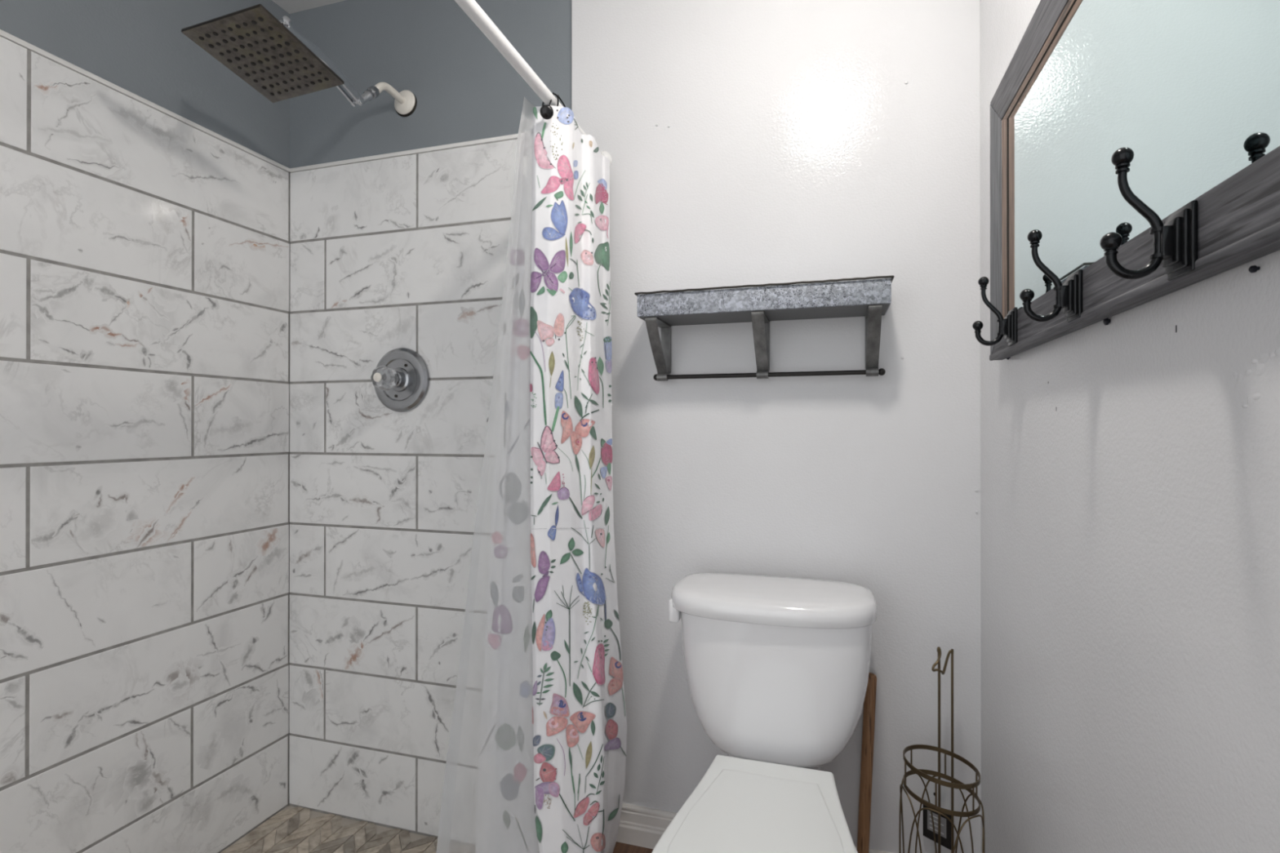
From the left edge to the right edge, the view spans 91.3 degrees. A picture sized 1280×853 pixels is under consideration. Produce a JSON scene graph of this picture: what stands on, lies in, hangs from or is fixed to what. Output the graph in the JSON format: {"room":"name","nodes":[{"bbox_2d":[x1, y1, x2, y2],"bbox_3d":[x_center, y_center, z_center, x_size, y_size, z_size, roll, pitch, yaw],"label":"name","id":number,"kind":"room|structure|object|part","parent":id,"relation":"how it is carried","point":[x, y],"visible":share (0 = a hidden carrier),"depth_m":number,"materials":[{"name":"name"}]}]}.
{"room":"bathroom","nodes":[
{"label":"bathroom","id":0,"kind":"room"},
{"bbox_2d":[0,0,289,852],"bbox_3d":[-1.538,-0.023,0.770,0.103,2.601,2.779,0,0,17],"label":"wall","id":1,"kind":"structure","parent":0,"point":[144,183],"depth_m":1.56,"materials":[{"name":"white tile"}]},
{"bbox_3d":[-1.478,-0.819,0.807,0.009,0.012,2.479,0,0,17],"label":"edge trim","id":2,"kind":"part","parent":1,"relation":"part of","materials":[{"name":"white tile"}]},
{"bbox_2d":[271,0,346,13],"bbox_3d":[-0.548,-1.355,0.473,2.171,0.060,2.779,0,0,17],"label":"ceiling","id":3,"kind":"structure","parent":0,"point":[291,6],"depth_m":1.96,"materials":[{"name":"paint"}]},
{"bbox_2d":[220,804,653,852],"bbox_3d":[-0.548,1.194,0.466,2.171,0.206,2.779,0,0,17],"label":"floor","id":4,"kind":"structure","parent":0,"point":[292,829],"depth_m":1.82,"materials":[{"name":"brown tile"}]},
{"bbox_2d":[651,573,876,852],"bbox_3d":[0.219,0.723,1.156,0.443,0.736,0.759,0,0,17],"label":"toilet","id":5,"kind":"object","parent":4,"relation":"on","point":[777,668],"visible":1,"depth_m":1.27,"materials":[{"name":"white ceramic"}]},
{"bbox_3d":[0.078,0.412,1.407,0.024,0.052,0.030,0,0,17],"label":"flush lever","id":6,"kind":"part","parent":5,"relation":"part of","materials":[{"name":"white ceramic"}]},
{"bbox_3d":[0.196,0.685,1.023,0.327,0.016,0.492,0,0,17],"label":"seat lid","id":7,"kind":"part","parent":5,"relation":"part of","materials":[{"name":"white plastic"}]},
{"bbox_3d":[0.193,0.676,1.014,0.280,0.003,0.407,0,0,17],"label":"lid panel","id":8,"kind":"part","parent":5,"relation":"part of","materials":[{"name":"white plastic"}]},
{"bbox_3d":[0.291,0.380,1.395,0.443,0.048,0.262,0,0,17],"label":"tank lid","id":9,"kind":"part","parent":5,"relation":"part of","materials":[{"name":"white ceramic"}]},
{"bbox_2d":[727,754,821,770],"bbox_3d":[0.290,0.767,1.368,0.200,0.112,0.270,0,0,17],"label":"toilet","id":10,"kind":"object","parent":5,"relation":"attached to","point":[815,767],"depth_m":1.31,"materials":[{"name":"white ceramic"}]},
{"bbox_3d":[0.299,0.553,1.396,0.411,0.305,0.238,0,0,17],"label":"tank","id":11,"kind":"part","parent":5,"relation":"part of","materials":[{"name":"white ceramic"}]},
{"bbox_2d":[857,672,876,852],"bbox_3d":[0.525,0.835,1.453,0.058,0.517,0.026,0,0,-24],"label":"wooden stick","id":12,"kind":"object","parent":4,"relation":"on","point":[869,704],"visible":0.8,"depth_m":1.45,"materials":[{"name":"brown wood"}]},
{"bbox_2d":[898,646,985,852],"bbox_3d":[0.622,0.785,1.293,0.164,0.611,0.164,0,0,17],"label":"toilet paper stand","id":13,"kind":"object","parent":4,"relation":"on","point":[955,784],"visible":1,"depth_m":1.34,"materials":[{"name":"brown metal"}]},
{"bbox_2d":[923,778,951,849],"bbox_3d":[0.670,0.868,1.409,0.003,0.141,0.067,0,0,-38],"label":"tag","id":14,"kind":"object","parent":13,"relation":"hanging from","point":[945,792],"visible":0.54,"depth_m":1.40,"materials":[{"name":"white"}]},
{"bbox_3d":[0.653,0.784,1.355,0.051,0.607,0.024,0,0,-24],"label":"hooked rod","id":15,"kind":"part","parent":13,"relation":"part of","materials":[{"name":"brown metal"}]},
{"bbox_2d":[288,0,981,852],"bbox_3d":[-0.115,-0.020,1.735,2.079,2.601,0.104,0,0,17],"label":"wall","id":16,"kind":"structure","parent":0,"point":[748,142],"depth_m":1.63,"materials":[{"name":"white paint"}]},
{"bbox_2d":[181,4,417,116],"bbox_3d":[-0.793,-0.906,1.591,0.215,0.200,0.593,0,0,17],"label":"shower","id":17,"kind":"object","parent":16,"relation":"attached to","point":[264,51],"visible":1,"depth_m":1.43,"materials":[{"name":"grey metal"}]},
{"bbox_3d":[-0.846,-0.836,1.419,0.215,0.058,0.234,0,0,17],"label":"spray plate","id":18,"kind":"part","parent":17,"relation":"part of","materials":[{"name":"grey"}]},
{"bbox_3d":[-0.786,-0.897,1.564,0.006,0.068,0.260,0,0,17],"label":"swing arm","id":19,"kind":"part","parent":17,"relation":"part of","materials":[{"name":"silver metal"}]},
{"bbox_3d":[-0.805,-0.897,1.570,0.006,0.068,0.260,0,0,17],"label":"swing arm","id":20,"kind":"part","parent":17,"relation":"part of","materials":[{"name":"silver metal"}]},
{"bbox_2d":[370,347,429,412],"bbox_3d":[-0.726,-0.139,1.812,0.192,0.192,0.111,0,0,17],"label":"shower valve","id":21,"kind":"object","parent":16,"relation":"attached to","point":[400,380],"visible":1,"depth_m":1.84,"materials":[{"name":"grey metal"}]},
{"bbox_3d":[-0.731,-0.139,1.794,0.071,0.071,0.060,0,0,17],"label":"knob","id":22,"kind":"part","parent":21,"relation":"part of","materials":[{"name":"clear plastic"}]},
{"bbox_3d":[-0.651,-0.816,1.851,0.972,0.012,0.007,0,0,17],"label":"edge trim","id":23,"kind":"part","parent":16,"relation":"part of","materials":[{"name":"white tile"}]},
{"bbox_2d":[453,0,611,165],"bbox_3d":[-0.491,-0.716,0.401,0.054,0.054,2.677,0,0,17],"label":"curtain rod","id":24,"kind":"object","parent":16,"relation":"attached to","point":[472,9],"visible":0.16,"depth_m":1.18,"materials":[{"name":"white plastic"}]},
{"bbox_2d":[435,97,539,852],"bbox_3d":[-0.330,0.239,1.330,0.256,1.881,0.044,0,0,-14],"label":"curtain liner","id":25,"kind":"object","parent":24,"relation":"hanging from","point":[472,733],"visible":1,"depth_m":1.34,"materials":[{"name":"white"}]},
{"bbox_2d":[539,92,565,119],"bbox_3d":[-0.183,-0.694,1.355,0.066,0.073,0.057,0,0,0],"label":"curtain ring","id":26,"kind":"object","parent":24,"relation":"hanging from","point":[546,111],"visible":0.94,"depth_m":1.33,"materials":[{"name":"black metal"}]},
{"bbox_2d":[481,105,626,852],"bbox_3d":[-0.194,0.186,1.463,0.353,1.764,0.245,0,0,-19],"label":"shower curtain","id":27,"kind":"object","parent":24,"relation":"hanging from","point":[554,411],"visible":0.98,"depth_m":1.41,"materials":[{"name":"multicoloured fabric"}]},
{"bbox_3d":[-0.106,0.186,1.465,0.130,1.764,0.315,0,0,31],"label":"printed panel","id":28,"kind":"part","parent":27,"relation":"part of","materials":[{"name":"multicoloured fabric"}]},
{"bbox_2d":[616,802,893,852],"bbox_3d":[0.315,1.046,1.542,0.944,0.095,0.016,0,0,17],"label":"baseboard","id":29,"kind":"structure","parent":16,"relation":"attached to","point":[640,826],"depth_m":1.63,"materials":[{"name":"white paint"}]},
{"bbox_2d":[634,275,893,381],"bbox_3d":[0.285,-0.218,1.482,0.578,0.205,0.154,0,0,17],"label":"wall shelf","id":30,"kind":"object","parent":16,"relation":"attached to","point":[871,300],"visible":1,"depth_m":1.44,"materials":[{"name":"metal"}]},
{"bbox_3d":[0.556,-0.126,1.440,0.017,0.017,0.017,0,0,17],"label":"bar knob","id":31,"kind":"part","parent":30,"relation":"part of","materials":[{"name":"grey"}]},
{"bbox_2d":[979,0,1279,852],"bbox_3d":[0.428,-0.088,0.120,0.101,2.475,2.678,0,0,17],"label":"wall","id":32,"kind":"structure","parent":0,"point":[1130,465],"depth_m":0.71,"materials":[{"name":"white paint"}]},
{"bbox_2d":[1102,318,1110,325],"bbox_3d":[0.568,-0.128,0.760,0.008,0.010,0.009,0,0,17],"label":"screw","id":33,"kind":"object","parent":32,"relation":"attached to","point":[1106,321],"visible":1,"depth_m":0.76,"materials":[{"name":"black metal"}]},
{"bbox_2d":[972,0,1279,360],"bbox_3d":[0.491,-0.383,0.652,0.088,0.506,1.212,0,0,17],"label":"mirror","id":34,"kind":"object","parent":32,"relation":"attached to","point":[1135,144],"visible":1,"depth_m":0.66,"materials":[{"name":"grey mirror"}]},
{"bbox_3d":[0.653,-0.377,1.107,0.003,0.365,0.076,0,0,16],"label":"moulding","id":35,"kind":"part","parent":34,"relation":"part of","materials":[{"name":"brown wood"}]},
{"bbox_3d":[0.520,-0.599,0.644,0.022,0.075,1.210,0,0,17],"label":"rail","id":36,"kind":"part","parent":34,"relation":"part of","materials":[{"name":"grey wood"}]},
{"bbox_3d":[0.512,-0.546,0.646,0.003,0.029,1.040,0,0,17],"label":"moulding","id":37,"kind":"part","parent":34,"relation":"part of","materials":[{"name":"grey"}]},
{"bbox_3d":[0.520,-0.164,0.643,0.022,0.065,1.209,0,0,17],"label":"rail","id":38,"kind":"part","parent":34,"relation":"part of","materials":[{"name":"grey wood"}]},
{"bbox_2d":[1248,265,1260,273],"bbox_3d":[0.488,-0.125,0.496,0.008,0.006,0.006,0,0,17],"label":"nail","id":39,"kind":"object","parent":32,"relation":"attached to","point":[1253,268],"visible":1,"depth_m":0.49,"materials":[{"name":"black metal"}]}
]}

